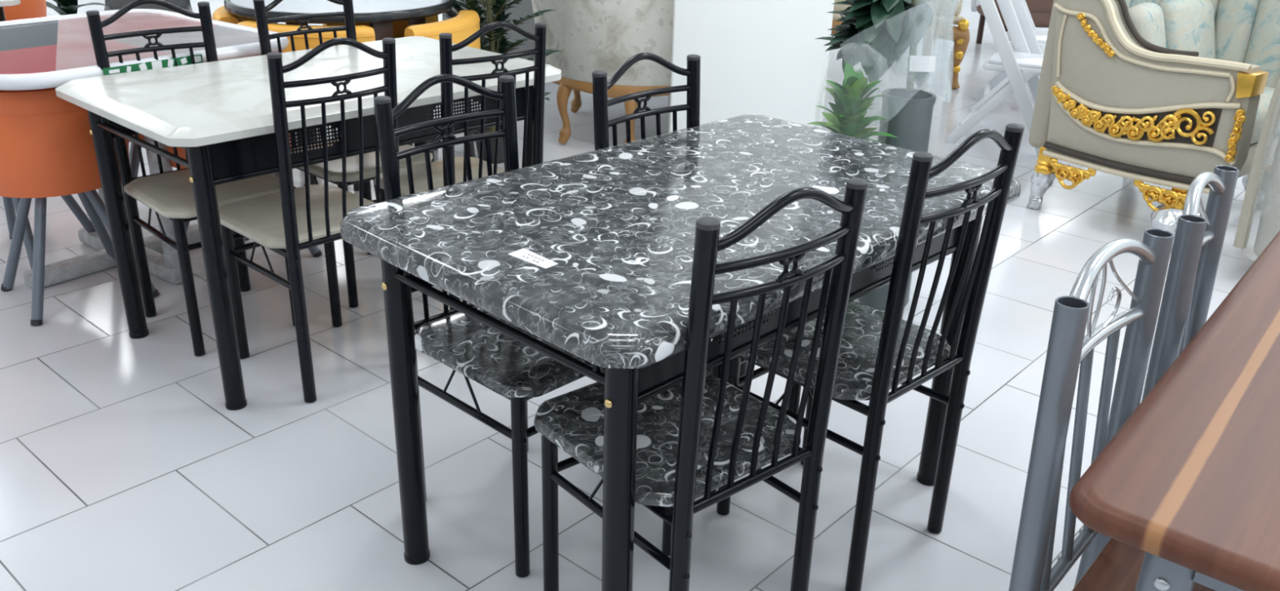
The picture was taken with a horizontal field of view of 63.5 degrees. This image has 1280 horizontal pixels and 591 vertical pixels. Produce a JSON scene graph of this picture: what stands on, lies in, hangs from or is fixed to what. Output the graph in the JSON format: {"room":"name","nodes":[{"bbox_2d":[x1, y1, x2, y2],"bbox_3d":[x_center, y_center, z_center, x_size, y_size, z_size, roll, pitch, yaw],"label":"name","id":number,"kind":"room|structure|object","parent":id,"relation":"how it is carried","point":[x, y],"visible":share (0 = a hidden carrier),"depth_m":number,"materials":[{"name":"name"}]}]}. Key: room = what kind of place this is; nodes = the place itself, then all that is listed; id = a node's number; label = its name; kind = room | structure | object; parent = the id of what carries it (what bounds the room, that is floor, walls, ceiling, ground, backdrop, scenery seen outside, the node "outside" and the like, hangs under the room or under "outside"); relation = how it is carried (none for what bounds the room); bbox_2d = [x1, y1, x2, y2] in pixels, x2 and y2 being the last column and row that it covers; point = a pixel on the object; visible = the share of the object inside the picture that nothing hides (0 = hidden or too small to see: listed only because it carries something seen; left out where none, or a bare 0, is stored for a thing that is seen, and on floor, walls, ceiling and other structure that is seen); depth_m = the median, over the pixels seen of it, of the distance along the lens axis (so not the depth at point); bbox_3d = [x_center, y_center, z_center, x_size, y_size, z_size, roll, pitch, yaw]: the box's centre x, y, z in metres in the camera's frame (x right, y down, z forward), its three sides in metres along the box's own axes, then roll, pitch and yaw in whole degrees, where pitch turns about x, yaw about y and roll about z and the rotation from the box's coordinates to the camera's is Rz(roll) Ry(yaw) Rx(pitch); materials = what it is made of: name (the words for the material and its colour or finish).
{"room":"store","nodes":[
{"label":"store","id":0,"kind":"room"},
{"bbox_2d":[442,0,534,61],"bbox_3d":[-0.473,-2.813,6.144,1.500,2.950,0.120,2,24,0],"label":"wall partition","id":1,"kind":"structure","parent":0,"point":[525,8],"depth_m":6.55,"materials":[{"name":"grey paint"}]},
{"bbox_2d":[0,0,1262,590],"bbox_3d":[-1.214,0.508,2.288,26.000,0.100,26.000,21,30,37],"label":"floor","id":2,"kind":"structure","parent":0,"point":[125,465],"depth_m":2.54,"materials":[{"name":"white tile"}]},
{"bbox_2d":[0,0,20,21],"bbox_3d":[-3.159,-0.805,4.115,0.751,0.750,1.200,23,31,40],"label":"dining table","id":3,"kind":"object","parent":2,"relation":"on","point":[2,2],"visible":0.11,"depth_m":4.12,"materials":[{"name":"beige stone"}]},
{"bbox_2d":[3,0,46,21],"bbox_3d":[-3.265,-1.299,5.309,0.476,0.708,0.476,3,24,4],"label":"tub chair","id":4,"kind":"object","parent":2,"relation":"on","point":[27,9],"visible":0.33,"depth_m":5.15,"materials":[{"name":"orange"}]},
{"bbox_2d":[2,194,95,269],"bbox_3d":[-2.108,-0.449,3.429,0.476,0.708,0.476,8,24,15],"label":"tub chair","id":5,"kind":"object","parent":2,"relation":"on","point":[11,204],"visible":0.02,"depth_m":3.60,"materials":[{"name":"grey paint"}]},
{"bbox_2d":[45,0,105,15],"bbox_3d":[-3.379,-1.669,6.117,0.419,0.727,0.346,13,26,25],"label":"potted plant","id":6,"kind":"object","parent":2,"relation":"on","point":[64,6],"visible":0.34,"depth_m":6.12,"materials":[{"name":"green plant"}]},
{"bbox_2d":[0,87,159,324],"bbox_3d":[-1.784,-0.328,3.172,0.476,0.708,0.476,-19,31,-39],"label":"tub chair","id":7,"kind":"object","parent":2,"relation":"on","point":[46,146],"visible":0.54,"depth_m":2.96,"materials":[{"name":"orange leather"}]},
{"bbox_2d":[128,133,144,223],"bbox_3d":[-1.745,-0.574,3.741,0.475,0.708,0.475,-3,24,-10],"label":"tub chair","id":8,"kind":"object","parent":2,"relation":"on","point":[134,159],"visible":0.02,"depth_m":3.65,"materials":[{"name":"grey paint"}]},
{"bbox_2d":[0,8,288,288],"bbox_3d":[-1.755,-0.470,3.416,0.961,0.761,0.955,18,28,33],"label":"glass table","id":9,"kind":"object","parent":2,"relation":"on","point":[48,51],"visible":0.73,"depth_m":3.31,"materials":[{"name":"tinted glass"},{"name":"white glossy rim"},{"name":"grey metal"}]},
{"bbox_2d":[103,0,192,13],"bbox_3d":[-2.576,-1.518,5.413,0.462,1.056,0.444,-7,25,-18],"label":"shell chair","id":10,"kind":"object","parent":2,"relation":"on","point":[109,4],"visible":0.09,"depth_m":5.44,"materials":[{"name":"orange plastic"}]},
{"bbox_2d":[85,0,295,355],"bbox_3d":[-1.258,-0.352,2.968,0.370,0.926,0.449,-20,32,-40],"label":"dining chair","id":11,"kind":"object","parent":2,"relation":"on","point":[170,194],"visible":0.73,"depth_m":2.93,"materials":[{"name":"black metal"}]},
{"bbox_2d":[166,51,322,286],"bbox_3d":[-1.359,-0.434,3.443,0.476,0.708,0.476,8,24,15],"label":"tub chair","id":12,"kind":"object","parent":2,"relation":"on","point":[315,251],"visible":0.12,"depth_m":3.38,"materials":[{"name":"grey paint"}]},
{"bbox_2d":[211,5,302,175],"bbox_3d":[-1.625,-0.887,4.458,0.287,0.704,0.552,1,24,-1],"label":"curved chair","id":13,"kind":"object","parent":2,"relation":"on","point":[220,14],"visible":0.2,"depth_m":4.11,"materials":[{"name":"yellow fabric"}]},
{"bbox_2d":[55,35,561,410],"bbox_3d":[-0.899,-0.285,3.066,0.751,0.750,1.200,22,30,38],"label":"dining table","id":14,"kind":"object","parent":2,"relation":"on","point":[220,112],"visible":0.63,"depth_m":2.68,"materials":[{"name":"beige stone"}]},
{"bbox_2d":[236,20,380,198],"bbox_3d":[-1.284,-0.731,4.120,0.552,0.704,0.287,4,24,5],"label":"curved chair","id":15,"kind":"object","parent":2,"relation":"on","point":[364,33],"visible":0.2,"depth_m":3.88,"materials":[{"name":"yellow fabric"}]},
{"bbox_2d":[218,37,399,403],"bbox_3d":[-0.877,-0.241,2.738,0.449,0.926,0.370,22,30,38],"label":"dining chair","id":16,"kind":"object","parent":2,"relation":"on","point":[290,220],"visible":0.85,"depth_m":2.60,"materials":[{"name":"black metal"}]},
{"bbox_2d":[223,0,453,177],"bbox_3d":[-1.248,-0.893,4.438,0.914,0.752,0.914,2,24,0],"label":"round table","id":17,"kind":"object","parent":2,"relation":"on","point":[380,15],"visible":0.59,"depth_m":4.03,"materials":[{"name":"grey glass"}]},
{"bbox_2d":[253,0,432,307],"bbox_3d":[-0.922,-0.485,3.295,0.449,0.926,0.370,22,30,38],"label":"dining chair","id":18,"kind":"object","parent":2,"relation":"on","point":[335,166],"visible":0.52,"depth_m":3.21,"materials":[{"name":"black metal"}]},
{"bbox_2d":[322,14,438,150],"bbox_3d":[-1.207,-1.024,4.800,0.552,0.704,0.287,4,24,6],"label":"curved chair","id":19,"kind":"object","parent":2,"relation":"on","point":[398,27],"visible":0.02,"depth_m":4.74,"materials":[{"name":"yellow fabric"}]},
{"bbox_2d":[404,9,480,162],"bbox_3d":[-0.834,-0.800,4.309,0.287,0.704,0.552,8,24,15],"label":"curved chair","id":20,"kind":"object","parent":2,"relation":"on","point":[466,23],"visible":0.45,"depth_m":4.10,"materials":[{"name":"yellow fabric"}]},
{"bbox_2d":[373,21,546,310],"bbox_3d":[-0.528,-0.360,3.033,0.370,0.926,0.449,-19,31,-39],"label":"dining chair","id":21,"kind":"object","parent":2,"relation":"on","point":[458,164],"visible":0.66,"depth_m":2.83,"materials":[{"name":"black metal"}]},
{"bbox_2d":[373,74,604,577],"bbox_3d":[-0.253,0.044,2.121,0.449,0.926,0.370,22,31,39],"label":"dining chair","id":22,"kind":"object","parent":2,"relation":"on","point":[495,361],"visible":0.57,"depth_m":2.04,"materials":[{"name":"metal"}]},
{"bbox_2d":[443,0,562,164],"bbox_3d":[-0.612,-1.103,4.544,0.538,1.083,0.452,2,24,0],"label":"potted palm","id":23,"kind":"object","parent":2,"relation":"on","point":[498,43],"visible":0.33,"depth_m":4.55,"materials":[{"name":"plant"}]},
{"bbox_2d":[472,124,504,164],"bbox_3d":[-0.681,-0.700,4.785,0.184,0.150,0.184,2,24,0],"label":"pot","id":24,"kind":"object","parent":23,"relation":"attached to","point":[500,153],"depth_m":4.74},
{"bbox_2d":[531,0,673,144],"bbox_3d":[-0.013,-1.343,5.127,1.138,1.082,1.054,2,24,0],"label":"barrel armchair","id":25,"kind":"object","parent":2,"relation":"on","point":[591,35],"visible":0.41,"depth_m":4.76,"materials":[{"name":"grey fabric"}]},
{"bbox_2d":[340,114,1021,590],"bbox_3d":[0.120,0.145,2.142,0.751,0.750,1.200,23,31,39],"label":"dining table","id":26,"kind":"object","parent":2,"relation":"on","point":[618,222],"visible":0.84,"depth_m":1.81,"materials":[{"name":"laminate"}]},
{"bbox_2d":[507,248,557,268],"bbox_3d":[-0.169,-0.060,1.652,0.089,0.001,0.036,20,30,37],"label":"slip","id":27,"kind":"object","parent":26,"relation":"on","point":[523,254],"visible":1,"depth_m":1.65,"materials":[{"name":"white paper"}]},
{"bbox_2d":[522,253,544,262],"bbox_3d":[-0.170,-0.059,1.650,0.040,0.001,0.016,23,31,39],"label":"print","id":28,"kind":"object","parent":27,"relation":"on","point":[531,258],"depth_m":1.65},
{"bbox_2d":[591,52,801,493],"bbox_3d":[0.148,-0.062,2.391,0.449,0.926,0.370,23,31,39],"label":"dining chair","id":29,"kind":"object","parent":2,"relation":"on","point":[601,85],"visible":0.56,"depth_m":2.38,"materials":[{"name":"metal"}]},
{"bbox_2d":[533,177,868,590],"bbox_3d":[0.071,0.206,1.770,0.370,0.926,0.449,-17,30,-36],"label":"dining chair","id":30,"kind":"object","parent":2,"relation":"on","point":[696,437],"visible":1,"depth_m":1.64,"materials":[{"name":"metal"}]},
{"bbox_2d":[807,62,897,142],"bbox_3d":[0.610,-0.326,3.116,0.333,0.860,0.344,15,27,28],"label":"plant","id":31,"kind":"object","parent":2,"relation":"on","point":[846,117],"visible":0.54,"depth_m":3.00,"materials":[{"name":"green plant"}]},
{"bbox_2d":[716,123,1024,590],"bbox_3d":[0.429,0.073,2.097,0.370,0.926,0.449,-20,31,-40],"label":"dining chair","id":32,"kind":"object","parent":2,"relation":"on","point":[880,352],"visible":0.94,"depth_m":1.96,"materials":[{"name":"metal"}]},
{"bbox_2d":[815,0,936,311],"bbox_3d":[0.761,-0.497,3.169,0.465,1.140,0.256,-6,25,-18],"label":"plant","id":33,"kind":"object","parent":2,"relation":"on","point":[874,33],"visible":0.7,"depth_m":3.04,"materials":[{"name":"green plant"}]},
{"bbox_2d":[831,0,969,89],"bbox_3d":[1.474,-1.929,6.601,1.156,1.087,0.753,2,24,0],"label":"settee","id":34,"kind":"object","parent":2,"relation":"on","point":[945,12],"visible":0.34,"depth_m":6.36,"materials":[{"name":"white fabric"}]},
{"bbox_2d":[833,0,962,15],"bbox_3d":[1.474,-1.923,6.616,1.040,0.180,0.600,2,24,0],"label":"seat cushion","id":35,"kind":"object","parent":34,"relation":"on","point":[939,7],"depth_m":6.35,"materials":[{"name":"beige fabric"}]},
{"bbox_2d":[945,0,1044,156],"bbox_3d":[1.894,-1.179,5.210,0.536,0.846,0.446,13,26,24],"label":"folding chair","id":36,"kind":"object","parent":2,"relation":"on","point":[1021,66],"visible":0.61,"depth_m":5.09,"materials":[{"name":"white plastic"}]},
{"bbox_2d":[970,0,1048,110],"bbox_3d":[2.215,-1.462,5.881,0.536,0.846,0.446,9,25,16],"label":"folding chair","id":37,"kind":"object","parent":2,"relation":"on","point":[1036,41],"visible":0.25,"depth_m":5.75,"materials":[{"name":"white plastic"}]},
{"bbox_2d":[975,0,1053,44],"bbox_3d":[3.014,-2.285,7.683,0.840,0.929,0.720,2,24,0],"label":"armchair","id":38,"kind":"object","parent":2,"relation":"on","point":[1040,11],"visible":0.2,"depth_m":7.44,"materials":[{"name":"fabric"}]},
{"bbox_2d":[1008,228,1215,590],"bbox_3d":[0.731,0.420,1.331,0.456,0.917,0.390,20,30,36],"label":"dining chair","id":39,"kind":"object","parent":2,"relation":"on","point":[1107,563],"visible":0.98,"depth_m":1.35,"materials":[{"name":"silver metal"}]},
{"bbox_2d":[1026,0,1279,249],"bbox_3d":[2.204,-0.950,4.135,1.018,1.268,0.840,-17,30,-36],"label":"armchair","id":40,"kind":"object","parent":2,"relation":"on","point":[1110,100],"visible":0.96,"depth_m":3.94,"materials":[{"name":"beige fabric"}]},
{"bbox_2d":[1128,1,1166,48],"bbox_3d":[1.994,-0.985,4.092,0.192,0.324,0.284,17,28,32],"label":"throw pillow","id":41,"kind":"object","parent":40,"relation":"on","point":[1148,18],"visible":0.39,"depth_m":3.97,"materials":[{"name":"white fabric"}]},
{"bbox_2d":[1157,0,1215,58],"bbox_3d":[2.263,-1.068,4.300,0.284,0.324,0.192,-9,26,-24],"label":"throw pillow","id":42,"kind":"object","parent":40,"relation":"on","point":[1189,24],"visible":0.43,"depth_m":4.22,"materials":[{"name":"white fabric"}]},
{"bbox_2d":[1249,86,1279,144],"bbox_3d":[2.225,-0.758,4.186,0.690,0.170,0.620,-17,30,-36],"label":"seat cushion","id":43,"kind":"object","parent":40,"relation":"on","point":[1265,98],"depth_m":3.94,"materials":[{"name":"white fabric"}]},
{"bbox_2d":[1068,230,1279,590],"bbox_3d":[1.100,0.478,1.434,0.750,0.747,1.200,20,29,35],"label":"dining table","id":44,"kind":"object","parent":2,"relation":"on","point":[1190,481],"visible":1,"depth_m":1.14,"materials":[{"name":"brown wood"}]},
{"bbox_2d":[1141,164,1239,401],"bbox_3d":[1.018,0.295,1.637,0.456,0.917,0.390,17,28,31],"label":"dining chair","id":45,"kind":"object","parent":2,"relation":"on","point":[1198,241],"visible":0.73,"depth_m":1.52,"materials":[{"name":"silver metal"}]},
{"bbox_2d":[1233,75,1279,257],"bbox_3d":[2.515,-0.495,3.418,0.703,1.034,0.703,-17,30,-36],"label":"armchair","id":46,"kind":"object","parent":2,"relation":"on","point":[1268,226],"visible":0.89,"depth_m":3.52,"materials":[{"name":"beige fabric"}]},
{"bbox_2d":[666,0,834,133],"bbox_3d":[0.522,-2.071,4.502,0.700,2.950,0.600,2,24,0],"label":"wall pillar","id":47,"kind":"structure","parent":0,"point":[758,57],"depth_m":4.61,"materials":[{"name":"paint"}]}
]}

